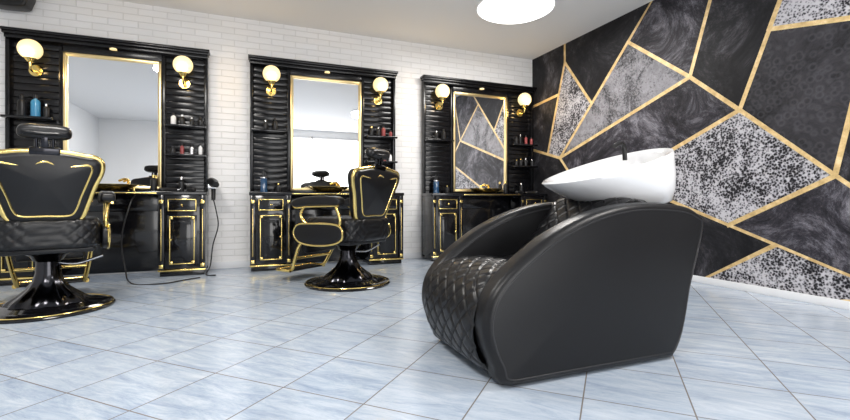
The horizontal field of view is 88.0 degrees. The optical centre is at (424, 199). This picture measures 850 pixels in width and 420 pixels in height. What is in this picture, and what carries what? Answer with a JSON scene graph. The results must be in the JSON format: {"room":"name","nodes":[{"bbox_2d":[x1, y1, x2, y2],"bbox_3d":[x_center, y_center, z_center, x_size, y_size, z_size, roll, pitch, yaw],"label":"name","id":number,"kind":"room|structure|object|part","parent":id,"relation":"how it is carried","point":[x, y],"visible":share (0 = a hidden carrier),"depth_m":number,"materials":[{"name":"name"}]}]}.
{"room":"salon","nodes":[
{"label":"salon","id":0,"kind":"room"},
{"bbox_2d":[0,0,531,261],"bbox_3d":[-1.814,-0.635,5.037,7.410,2.770,0.100,0,0,-22],"label":"wall","id":1,"kind":"structure","parent":0,"point":[229,40],"depth_m":4.89,"materials":[{"name":"white brick"}]},
{"bbox_2d":[0,0,35,11],"bbox_3d":[-3.832,-1.856,4.066,0.346,0.181,0.190,0,0,-22],"label":"wall speaker","id":2,"kind":"object","parent":1,"relation":"attached to","point":[11,5],"visible":1,"depth_m":4.04,"materials":[{"name":"black plastic"}]},
{"bbox_2d":[63,252,422,276],"bbox_3d":[-1.793,0.713,4.985,7.210,0.075,0.012,0,0,-22],"label":"baseboard","id":3,"kind":"structure","parent":1,"relation":"attached to","point":[228,264],"depth_m":4.84,"materials":[{"name":"white wood"}]},
{"bbox_2d":[117,0,652,59],"bbox_3d":[-0.316,-2.070,1.329,7.410,0.100,8.100,0,0,-22],"label":"ceiling","id":4,"kind":"structure","parent":0,"point":[455,24],"depth_m":4.90,"materials":[{"name":"white paint"}]},
{"bbox_2d":[476,0,555,23],"bbox_3d":[0.940,-1.978,4.586,0.820,0.085,0.820,0,0,-22],"label":"ceiling lamp","id":5,"kind":"object","parent":4,"relation":"attached to","point":[494,11],"depth_m":4.53,"materials":[{"name":"white plastic"}]},
{"bbox_2d":[0,258,849,419],"bbox_3d":[-0.316,0.800,1.329,7.410,0.100,8.100,0,0,-22],"label":"floor","id":6,"kind":"structure","parent":0,"point":[234,343],"depth_m":2.02,"materials":[{"name":"white tile"}]},
{"bbox_2d":[0,123,115,323],"bbox_3d":[-2.688,0.136,3.148,0.770,1.227,1.101,0,0,-38],"label":"barber chair","id":7,"kind":"object","parent":6,"relation":"on","point":[47,193],"visible":1,"depth_m":2.82,"materials":[{"name":"black leather"}]},
{"bbox_3d":[-3.035,0.479,3.239,0.048,0.384,0.374,0,0,-28],"label":"footrest arm","id":8,"kind":"part","parent":7,"relation":"part of","materials":[{"name":"gold metal"}]},
{"bbox_3d":[-2.413,-0.341,2.732,0.022,0.151,0.026,0,12,-38],"label":"headrest post","id":9,"kind":"part","parent":7,"relation":"part of","materials":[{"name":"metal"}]},
{"bbox_3d":[-2.600,0.328,3.037,0.500,0.045,0.500,0,0,-38],"label":"seat frame","id":10,"kind":"part","parent":7,"relation":"part of","materials":[{"name":"black"}]},
{"bbox_3d":[-2.391,-0.067,2.770,0.486,0.366,0.014,0,12,-38],"label":"backrest trim","id":11,"kind":"part","parent":7,"relation":"part of","materials":[{"name":"gold metal"}]},
{"bbox_2d":[0,216,100,251],"bbox_3d":[-2.594,0.215,3.029,0.580,0.214,0.600,0,0,-38],"label":"seat cushion","id":12,"kind":"object","parent":7,"relation":"on","point":[17,233],"depth_m":2.81,"materials":[{"name":"black leather"}]},
{"bbox_3d":[-2.426,-0.084,2.814,0.581,0.461,0.154,0,12,-38],"label":"backrest","id":13,"kind":"part","parent":7,"relation":"part of","materials":[{"name":"black leather"}]},
{"bbox_3d":[-2.951,0.651,3.486,0.420,0.018,0.160,0,0,-38],"label":"footrest plate","id":14,"kind":"part","parent":7,"relation":"part of","materials":[{"name":"gold"}]},
{"bbox_3d":[-2.411,-0.079,2.795,0.617,0.497,0.032,0,12,-38],"label":"backrest edge trim","id":15,"kind":"part","parent":7,"relation":"part of","materials":[{"name":"gold metal"}]},
{"bbox_3d":[-2.350,-0.341,2.782,0.022,0.151,0.026,0,12,-38],"label":"headrest post","id":16,"kind":"part","parent":7,"relation":"part of","materials":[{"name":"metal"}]},
{"bbox_3d":[-2.410,0.416,3.075,0.274,0.069,0.032,0,0,-16],"label":"pump lever","id":17,"kind":"part","parent":7,"relation":"part of","materials":[{"name":"silver metal"}]},
{"bbox_3d":[-2.690,0.479,3.508,0.374,0.384,0.048,0,0,42],"label":"footrest arm","id":18,"kind":"part","parent":7,"relation":"part of","materials":[{"name":"gold metal"}]},
{"bbox_3d":[-2.376,0.262,3.262,0.060,0.188,0.560,0,0,-38],"label":"plate","id":19,"kind":"part","parent":7,"relation":"part of","materials":[{"name":"black metal"}]},
{"bbox_3d":[-2.371,-0.017,3.272,0.090,0.095,0.553,0,0,-38],"label":"armrest","id":20,"kind":"part","parent":7,"relation":"part of","materials":[{"name":"black leather"}]},
{"bbox_3d":[-2.364,0.262,3.272,0.018,0.206,0.578,0,0,-38],"label":"trim","id":21,"kind":"part","parent":7,"relation":"part of","materials":[{"name":"gold metal"}]},
{"bbox_2d":[0,26,209,285],"bbox_3d":[-3.045,-0.417,4.253,1.720,2.335,0.400,0,0,-22],"label":"station","id":22,"kind":"object","parent":6,"relation":"on","point":[118,99],"visible":0.84,"depth_m":4.39,"materials":[{"name":"black paint"}]},
{"bbox_2d":[17,94,26,115],"bbox_3d":[-3.724,-0.873,4.065,0.068,0.200,0.068,0,0,-22],"label":"bottle","id":23,"kind":"object","parent":22,"relation":"on","point":[21,103],"visible":0.86,"depth_m":4.04,"materials":[{"name":"black plastic"}]},
{"bbox_2d":[17,39,42,76],"bbox_3d":[-3.636,-1.321,4.061,0.184,0.307,0.220,0,0,-22],"label":"sconce","id":24,"kind":"object","parent":22,"relation":"attached to","point":[30,51],"depth_m":4.06,"materials":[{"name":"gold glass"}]},
{"bbox_2d":[30,94,40,115],"bbox_3d":[-3.631,-0.877,4.102,0.072,0.210,0.072,0,0,-22],"label":"bottle","id":25,"kind":"object","parent":22,"relation":"on","point":[35,105],"visible":0.84,"depth_m":4.08,"materials":[{"name":"blue plastic"}]},
{"bbox_2d":[43,104,49,116],"bbox_3d":[-3.557,-0.838,4.132,0.048,0.130,0.048,0,0,-22],"label":"bottle","id":26,"kind":"object","parent":22,"relation":"on","point":[46,111],"visible":0.82,"depth_m":4.12,"materials":[{"name":"black plastic"}]},
{"bbox_3d":[-2.981,0.344,4.095,1.686,0.708,0.060,0,0,-22],"label":"gold trim","id":27,"kind":"part","parent":22,"relation":"part of","materials":[{"name":"gold metal"}]},
{"bbox_3d":[-3.095,-1.542,4.378,1.720,0.085,0.130,0,0,-22],"label":"cornice","id":28,"kind":"part","parent":22,"relation":"part of","materials":[{"name":"black wood"}]},
{"bbox_3d":[-3.095,0.320,4.378,0.840,0.740,0.070,0,0,-22],"label":"knee panel","id":29,"kind":"part","parent":22,"relation":"part of","materials":[{"name":"black paint"}]},
{"bbox_2d":[63,52,160,188],"bbox_3d":[-3.101,-0.767,4.392,0.820,1.315,0.040,0,0,-22],"label":"mirror","id":30,"kind":"object","parent":22,"relation":"on","point":[112,102],"depth_m":4.40,"materials":[{"name":"clear glass"}]},
{"bbox_2d":[96,178,137,190],"bbox_3d":[-3.046,-0.150,4.257,0.470,0.141,0.299,0,0,-22],"label":"basin","id":31,"kind":"object","parent":22,"relation":"in","point":[106,184],"depth_m":4.31,"materials":[{"name":"black metal"}]},
{"bbox_3d":[-2.977,-0.067,4.084,0.840,0.010,0.004,0,0,-22],"label":"counter edge trim","id":32,"kind":"part","parent":22,"relation":"part of","materials":[{"name":"gold metal"}]},
{"bbox_2d":[95,191,208,194],"bbox_3d":[-3.043,-0.068,4.248,1.700,0.035,0.350,0,0,-22],"label":"countertop","id":33,"kind":"structure","parent":22,"relation":"on","point":[158,192],"depth_m":4.27,"materials":[{"name":"black paint"}]},
{"bbox_2d":[150,175,156,190],"bbox_3d":[-2.753,-0.171,4.464,0.060,0.170,0.060,0,0,-22],"label":"spray bottle","id":34,"kind":"object","parent":22,"relation":"on","point":[153,182],"visible":0.84,"depth_m":4.44,"materials":[{"name":"black plastic"}]},
{"bbox_2d":[121,195,199,284],"bbox_3d":[-2.490,0.351,4.060,0.663,0.811,0.349,0,0,2],"label":"power cord","id":35,"kind":"object","parent":22,"relation":"hanging from","point":[134,195],"visible":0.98,"depth_m":4.06,"materials":[{"name":"black plastic"}]},
{"bbox_2d":[159,188,179,190],"bbox_3d":[-2.569,-0.104,4.422,0.052,0.036,0.190,0,0,39],"label":"hair clipper","id":36,"kind":"object","parent":22,"relation":"on","point":[160,189],"visible":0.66,"depth_m":4.39,"materials":[{"name":"black plastic"}]},
{"bbox_2d":[170,146,174,153],"bbox_3d":[-2.585,-0.513,4.510,0.046,0.081,0.046,0,0,-22],"label":"bottle","id":37,"kind":"object","parent":22,"relation":"in","point":[172,150],"visible":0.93,"depth_m":4.49,"materials":[{"name":"black plastic"}]},
{"bbox_2d":[171,113,175,123],"bbox_3d":[-2.594,-0.834,4.537,0.050,0.123,0.050,0,0,-22],"label":"bottle","id":38,"kind":"object","parent":22,"relation":"on","point":[173,117],"visible":0.72,"depth_m":4.52,"materials":[{"name":"white paint"}]},
{"bbox_2d":[179,177,183,190],"bbox_3d":[-2.517,-0.161,4.548,0.052,0.150,0.052,0,0,-22],"label":"bottle","id":39,"kind":"object","parent":22,"relation":"on","point":[181,182],"visible":0.73,"depth_m":4.53,"materials":[{"name":"black plastic"}]},
{"bbox_2d":[180,144,183,153],"bbox_3d":[-2.522,-0.529,4.567,0.037,0.113,0.037,0,0,-22],"label":"bottle","id":40,"kind":"object","parent":22,"relation":"in","point":[181,146],"visible":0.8,"depth_m":4.55,"materials":[{"name":"red plastic"}]},
{"bbox_2d":[180,115,184,124],"bbox_3d":[-2.507,-0.827,4.543,0.045,0.108,0.045,0,0,-22],"label":"bottle","id":41,"kind":"object","parent":22,"relation":"on","point":[182,119],"visible":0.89,"depth_m":4.53,"materials":[{"name":"black plastic"}]},
{"bbox_2d":[173,56,192,88],"bbox_3d":[-2.486,-1.321,4.525,0.184,0.307,0.220,0,0,-22],"label":"sconce","id":42,"kind":"object","parent":22,"relation":"attached to","point":[182,65],"depth_m":4.54,"materials":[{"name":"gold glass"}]},
{"bbox_2d":[189,144,193,153],"bbox_3d":[-2.438,-0.527,4.599,0.043,0.109,0.043,0,0,-22],"label":"bottle","id":43,"kind":"object","parent":22,"relation":"in","point":[191,149],"visible":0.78,"depth_m":4.58,"materials":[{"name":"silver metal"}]},
{"bbox_2d":[198,144,201,153],"bbox_3d":[-2.349,-0.530,4.603,0.036,0.116,0.036,0,0,-22],"label":"bottle","id":44,"kind":"object","parent":22,"relation":"in","point":[200,146],"visible":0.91,"depth_m":4.59,"materials":[{"name":"white paint"}]},
{"bbox_2d":[198,117,202,125],"bbox_3d":[-2.358,-0.823,4.621,0.046,0.102,0.046,0,0,-22],"label":"bottle","id":45,"kind":"object","parent":22,"relation":"on","point":[200,121],"visible":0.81,"depth_m":4.61,"materials":[{"name":"black plastic"}]},
{"bbox_2d":[205,178,218,275],"bbox_3d":[-2.181,0.258,4.516,0.130,0.991,0.417,0,0,-22],"label":"hair dryer","id":46,"kind":"object","parent":22,"relation":"hanging from","point":[212,182],"visible":1,"depth_m":4.56,"materials":[{"name":"black plastic"}]},
{"bbox_3d":[-2.228,-0.085,4.634,0.048,0.179,0.062,0,0,-22],"label":"handle","id":47,"kind":"part","parent":46,"relation":"part of","materials":[{"name":"black"}]},
{"bbox_2d":[248,54,403,271],"bbox_3d":[-1.100,-0.417,5.039,1.720,2.335,0.400,0,0,-22],"label":"station","id":48,"kind":"object","parent":6,"relation":"on","point":[325,113],"visible":0.9,"depth_m":5.08,"materials":[{"name":"black paint"}]},
{"bbox_2d":[260,171,267,191],"bbox_3d":[-1.766,-0.203,4.819,0.084,0.235,0.084,0,0,-22],"label":"jar","id":49,"kind":"object","parent":48,"relation":"on","point":[263,180],"visible":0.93,"depth_m":4.79,"materials":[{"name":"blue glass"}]},
{"bbox_2d":[263,120,267,128],"bbox_3d":[-1.760,-0.828,4.858,0.044,0.110,0.044,0,0,-22],"label":"bottle","id":50,"kind":"object","parent":48,"relation":"on","point":[265,124],"visible":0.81,"depth_m":4.84,"materials":[{"name":"black plastic"}]},
{"bbox_2d":[263,65,279,95],"bbox_3d":[-1.691,-1.321,4.847,0.184,0.307,0.220,0,0,-22],"label":"sconce","id":51,"kind":"object","parent":48,"relation":"attached to","point":[271,73],"depth_m":4.84,"materials":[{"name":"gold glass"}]},
{"bbox_2d":[273,118,277,129],"bbox_3d":[-1.667,-0.843,4.896,0.052,0.140,0.052,0,0,-22],"label":"bottle","id":52,"kind":"object","parent":48,"relation":"on","point":[275,123],"visible":0.85,"depth_m":4.87,"materials":[{"name":"black plastic"}]},
{"bbox_2d":[276,183,280,191],"bbox_3d":[-1.623,-0.136,4.866,0.052,0.100,0.052,0,0,-22],"label":"bottle","id":53,"kind":"object","parent":48,"relation":"on","point":[278,187],"visible":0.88,"depth_m":4.85,"materials":[{"name":"black"}]},
{"bbox_3d":[-1.032,-0.067,4.870,0.840,0.010,0.004,0,0,-22],"label":"counter edge trim","id":54,"kind":"part","parent":48,"relation":"part of","materials":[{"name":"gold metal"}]},
{"bbox_3d":[-1.150,-1.542,5.164,1.720,0.085,0.130,0,0,-22],"label":"cornice","id":55,"kind":"part","parent":48,"relation":"part of","materials":[{"name":"black wood"}]},
{"bbox_2d":[291,75,360,190],"bbox_3d":[-1.156,-0.767,5.178,0.820,1.315,0.040,0,0,-22],"label":"mirror","id":56,"kind":"object","parent":48,"relation":"on","point":[326,110],"depth_m":5.17,"materials":[{"name":"clear glass"}]},
{"bbox_3d":[-1.150,0.320,5.164,0.840,0.740,0.070,0,0,-22],"label":"knee panel","id":57,"kind":"part","parent":48,"relation":"part of","materials":[{"name":"black paint"}]},
{"bbox_2d":[249,192,403,195],"bbox_3d":[-1.098,-0.068,5.034,1.700,0.035,0.350,0,0,-22],"label":"countertop","id":58,"kind":"structure","parent":48,"relation":"on","point":[250,193],"depth_m":4.80,"materials":[{"name":"black paint"}]},
{"bbox_3d":[-1.036,0.344,4.881,1.686,0.708,0.060,0,0,-22],"label":"gold trim","id":59,"kind":"part","parent":48,"relation":"part of","materials":[{"name":"gold metal"}]},
{"bbox_2d":[308,181,347,191],"bbox_3d":[-1.101,-0.150,5.043,0.470,0.141,0.299,0,0,-22],"label":"basin","id":60,"kind":"object","parent":48,"relation":"in","point":[313,186],"depth_m":5.10,"materials":[{"name":"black metal"}]},
{"bbox_2d":[369,126,373,134],"bbox_3d":[-0.647,-0.832,5.323,0.052,0.119,0.052,0,0,-22],"label":"bottle","id":61,"kind":"object","parent":48,"relation":"on","point":[371,130],"visible":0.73,"depth_m":5.30,"materials":[{"name":"black plastic"}]},
{"bbox_2d":[373,77,387,104],"bbox_3d":[-0.541,-1.321,5.311,0.184,0.307,0.220,0,0,-22],"label":"sconce","id":62,"kind":"object","parent":48,"relation":"attached to","point":[380,84],"depth_m":5.29,"materials":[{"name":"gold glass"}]},
{"bbox_2d":[381,126,384,135],"bbox_3d":[-0.507,-0.839,5.360,0.050,0.133,0.050,0,0,-22],"label":"bottle","id":63,"kind":"object","parent":48,"relation":"on","point":[383,128],"visible":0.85,"depth_m":5.34,"materials":[{"name":"red plastic"}]},
{"bbox_2d":[276,147,399,291],"bbox_3d":[-0.823,0.151,4.038,1.101,1.197,0.770,0,0,31],"label":"barber chair","id":64,"kind":"object","parent":6,"relation":"on","point":[372,188],"visible":1,"depth_m":3.74,"materials":[{"name":"black leather"}]},
{"bbox_3d":[-1.181,0.494,3.996,0.374,0.354,0.048,0,0,41],"label":"footrest arm","id":65,"kind":"part","parent":64,"relation":"part of","materials":[{"name":"gold metal"}]},
{"bbox_3d":[-1.190,0.651,4.257,0.160,0.018,0.420,0,0,31],"label":"footrest plate","id":66,"kind":"part","parent":64,"relation":"part of","materials":[{"name":"black"}]},
{"bbox_3d":[-0.929,0.057,3.692,0.530,0.037,0.016,0,0,31],"label":"armrest trim","id":67,"kind":"part","parent":64,"relation":"part of","materials":[{"name":"gold metal"}]},
{"bbox_3d":[-0.908,0.013,3.708,0.553,0.095,0.090,0,0,31],"label":"armrest","id":68,"kind":"part","parent":64,"relation":"part of","materials":[{"name":"black leather"}]},
{"bbox_3d":[-0.907,0.292,3.700,0.578,0.206,0.018,0,0,31],"label":"trim","id":69,"kind":"part","parent":64,"relation":"part of","materials":[{"name":"gold metal"}]},
{"bbox_3d":[-0.898,0.292,3.714,0.560,0.188,0.060,0,0,31],"label":"plate","id":70,"kind":"part","parent":64,"relation":"part of","materials":[{"name":"black leather"}]},
{"bbox_3d":[-0.955,0.494,4.371,0.374,0.354,0.048,0,0,21],"label":"footrest arm","id":71,"kind":"part","parent":64,"relation":"part of","materials":[{"name":"gold metal"}]},
{"bbox_3d":[-0.573,0.013,4.265,0.553,0.095,0.090,0,0,31],"label":"armrest","id":72,"kind":"part","parent":64,"relation":"part of","materials":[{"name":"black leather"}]},
{"bbox_2d":[306,215,387,241],"bbox_3d":[-0.693,0.245,3.958,0.600,0.214,0.580,0,0,31],"label":"seat cushion","id":73,"kind":"object","parent":64,"relation":"on","point":[356,228],"depth_m":3.72,"materials":[{"name":"black leather"}]},
{"bbox_3d":[-0.702,0.357,3.964,0.500,0.045,0.500,0,0,31],"label":"seat frame","id":74,"kind":"part","parent":64,"relation":"part of","materials":[{"name":"black metal"}]},
{"bbox_3d":[-0.538,0.446,4.067,0.274,0.069,0.032,0,0,-37],"label":"pump lever","id":75,"kind":"part","parent":64,"relation":"part of","materials":[{"name":"silver metal"}]},
{"bbox_3d":[-0.460,-0.054,3.818,0.154,0.461,0.626,14,7,30],"label":"backrest","id":76,"kind":"part","parent":64,"relation":"part of","materials":[{"name":"black leather"}]},
{"bbox_3d":[-0.439,-0.049,3.805,0.032,0.497,0.662,14,7,30],"label":"backrest edge trim","id":77,"kind":"part","parent":64,"relation":"part of","materials":[{"name":"gold metal"}]},
{"bbox_3d":[-0.412,-0.037,3.789,0.014,0.366,0.522,14,7,30],"label":"backrest trim","id":78,"kind":"part","parent":64,"relation":"part of","materials":[{"name":"gold metal"}]},
{"bbox_2d":[420,75,547,260],"bbox_3d":[0.807,-0.417,5.809,1.720,2.335,0.400,0,0,-22],"label":"station","id":79,"kind":"object","parent":6,"relation":"on","point":[481,121],"visible":0.75,"depth_m":5.87,"materials":[{"name":"black paint"}]},
{"bbox_2d":[433,175,438,192],"bbox_3d":[0.141,-0.203,5.590,0.084,0.235,0.084,0,0,-22],"label":"jar","id":80,"kind":"object","parent":79,"relation":"on","point":[436,181],"visible":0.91,"depth_m":5.56,"materials":[{"name":"blue glass"}]},
{"bbox_2d":[435,84,449,109],"bbox_3d":[0.216,-1.321,5.617,0.184,0.307,0.220,0,0,-22],"label":"sconce","id":81,"kind":"object","parent":79,"relation":"attached to","point":[442,91],"depth_m":5.58,"materials":[{"name":"white glass"}]},
{"bbox_2d":[442,129,445,138],"bbox_3d":[0.240,-0.843,5.666,0.052,0.140,0.052,0,0,-22],"label":"bottle","id":82,"kind":"object","parent":79,"relation":"on","point":[443,132],"visible":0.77,"depth_m":5.65,"materials":[{"name":"black plastic"}]},
{"bbox_3d":[0.757,-1.542,5.935,1.720,0.085,0.130,0,0,-22],"label":"cornice","id":83,"kind":"part","parent":79,"relation":"part of","materials":[{"name":"black wood"}]},
{"bbox_2d":[453,92,506,191],"bbox_3d":[0.751,-0.767,5.949,0.820,1.315,0.040,0,0,-22],"label":"mirror","id":84,"kind":"object","parent":79,"relation":"on","point":[479,118],"depth_m":5.95,"materials":[{"name":"clear glass"}]},
{"bbox_2d":[422,193,547,195],"bbox_3d":[0.809,-0.068,5.805,1.700,0.035,0.350,0,0,-22],"label":"countertop","id":85,"kind":"structure","parent":79,"relation":"on","point":[423,194],"depth_m":5.56,"materials":[{"name":"black paint"}]},
{"bbox_3d":[0.757,0.320,5.935,0.840,0.740,0.070,0,0,-22],"label":"knee panel","id":86,"kind":"part","parent":79,"relation":"part of","materials":[{"name":"black paint"}]},
{"bbox_2d":[470,184,502,192],"bbox_3d":[0.806,-0.150,5.813,0.470,0.141,0.299,0,0,-22],"label":"basin","id":87,"kind":"object","parent":79,"relation":"in","point":[474,188],"depth_m":5.79,"materials":[{"name":"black metal"}]},
{"bbox_3d":[0.876,-0.067,5.641,0.840,0.010,0.004,0,0,-22],"label":"counter edge trim","id":88,"kind":"part","parent":79,"relation":"part of","materials":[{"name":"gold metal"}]},
{"bbox_3d":[0.871,0.344,5.652,1.686,0.708,0.060,0,0,-22],"label":"gold trim","id":89,"kind":"part","parent":79,"relation":"part of","materials":[{"name":"gold metal"}]},
{"bbox_2d":[503,181,507,192],"bbox_3d":[1.100,-0.171,6.020,0.060,0.170,0.060,0,0,-22],"label":"spray bottle","id":90,"kind":"object","parent":79,"relation":"on","point":[505,186],"visible":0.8,"depth_m":6.00,"materials":[{"name":"black plastic"}]},
{"bbox_2d":[516,93,530,116],"bbox_3d":[1.366,-1.321,6.082,0.184,0.307,0.220,0,0,-22],"label":"sconce","id":91,"kind":"object","parent":79,"relation":"attached to","point":[523,100],"depth_m":6.06,"materials":[{"name":"white glass"}]},
{"bbox_2d":[525,191,537,193],"bbox_3d":[1.466,-0.104,6.044,0.190,0.036,0.052,0,0,43],"label":"hair clipper","id":92,"kind":"object","parent":79,"relation":"on","point":[527,192],"visible":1,"depth_m":6.01,"materials":[{"name":"black plastic"}]},
{"bbox_2d":[422,141,702,385],"bbox_3d":[0.690,0.204,2.252,1.313,1.084,0.728,0,0,-22],"label":"chair","id":93,"kind":"object","parent":6,"relation":"on","point":[598,276],"visible":1,"depth_m":1.95,"materials":[{"name":"black leather"}]},
{"bbox_3d":[0.567,0.379,2.515,1.235,0.734,0.148,0,0,-22],"label":"arm panel","id":94,"kind":"part","parent":93,"relation":"part of","materials":[{"name":"black leather"}]},
{"bbox_3d":[0.533,0.361,2.189,0.974,0.753,0.520,0,0,-22],"label":"quilted seat","id":95,"kind":"part","parent":93,"relation":"part of","materials":[{"name":"black leather"}]},
{"bbox_3d":[0.784,0.379,1.978,1.235,0.734,0.148,0,0,-22],"label":"arm panel","id":96,"kind":"part","parent":93,"relation":"part of","materials":[{"name":"black leather"}]},
{"bbox_2d":[542,148,675,203],"bbox_3d":[0.965,-0.134,2.364,0.719,0.311,0.584,0,0,-22],"label":"ceramic basin","id":97,"kind":"object","parent":93,"relation":"in","point":[644,176],"depth_m":2.17,"materials":[{"name":"white ceramic"}]},
{"bbox_2d":[612,141,626,160],"bbox_3d":[1.119,-0.283,2.525,0.120,0.109,0.028,0,0,-34],"label":"mixer tap","id":98,"kind":"object","parent":93,"relation":"on","point":[620,143],"depth_m":2.54,"materials":[{"name":"black metal"}]},
{"bbox_2d":[532,0,849,300],"bbox_3d":[3.072,-0.635,2.697,0.103,2.770,7.900,0,0,-22],"label":"wall","id":99,"kind":"structure","parent":0,"point":[750,98],"depth_m":3.73,"materials":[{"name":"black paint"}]},
{"bbox_2d":[692,275,849,309],"bbox_3d":[3.022,0.720,2.670,0.012,0.060,7.888,0,0,-22],"label":"baseboard","id":100,"kind":"structure","parent":99,"relation":"attached to","point":[842,304],"depth_m":3.40,"materials":[{"name":"white wood"}]}
]}

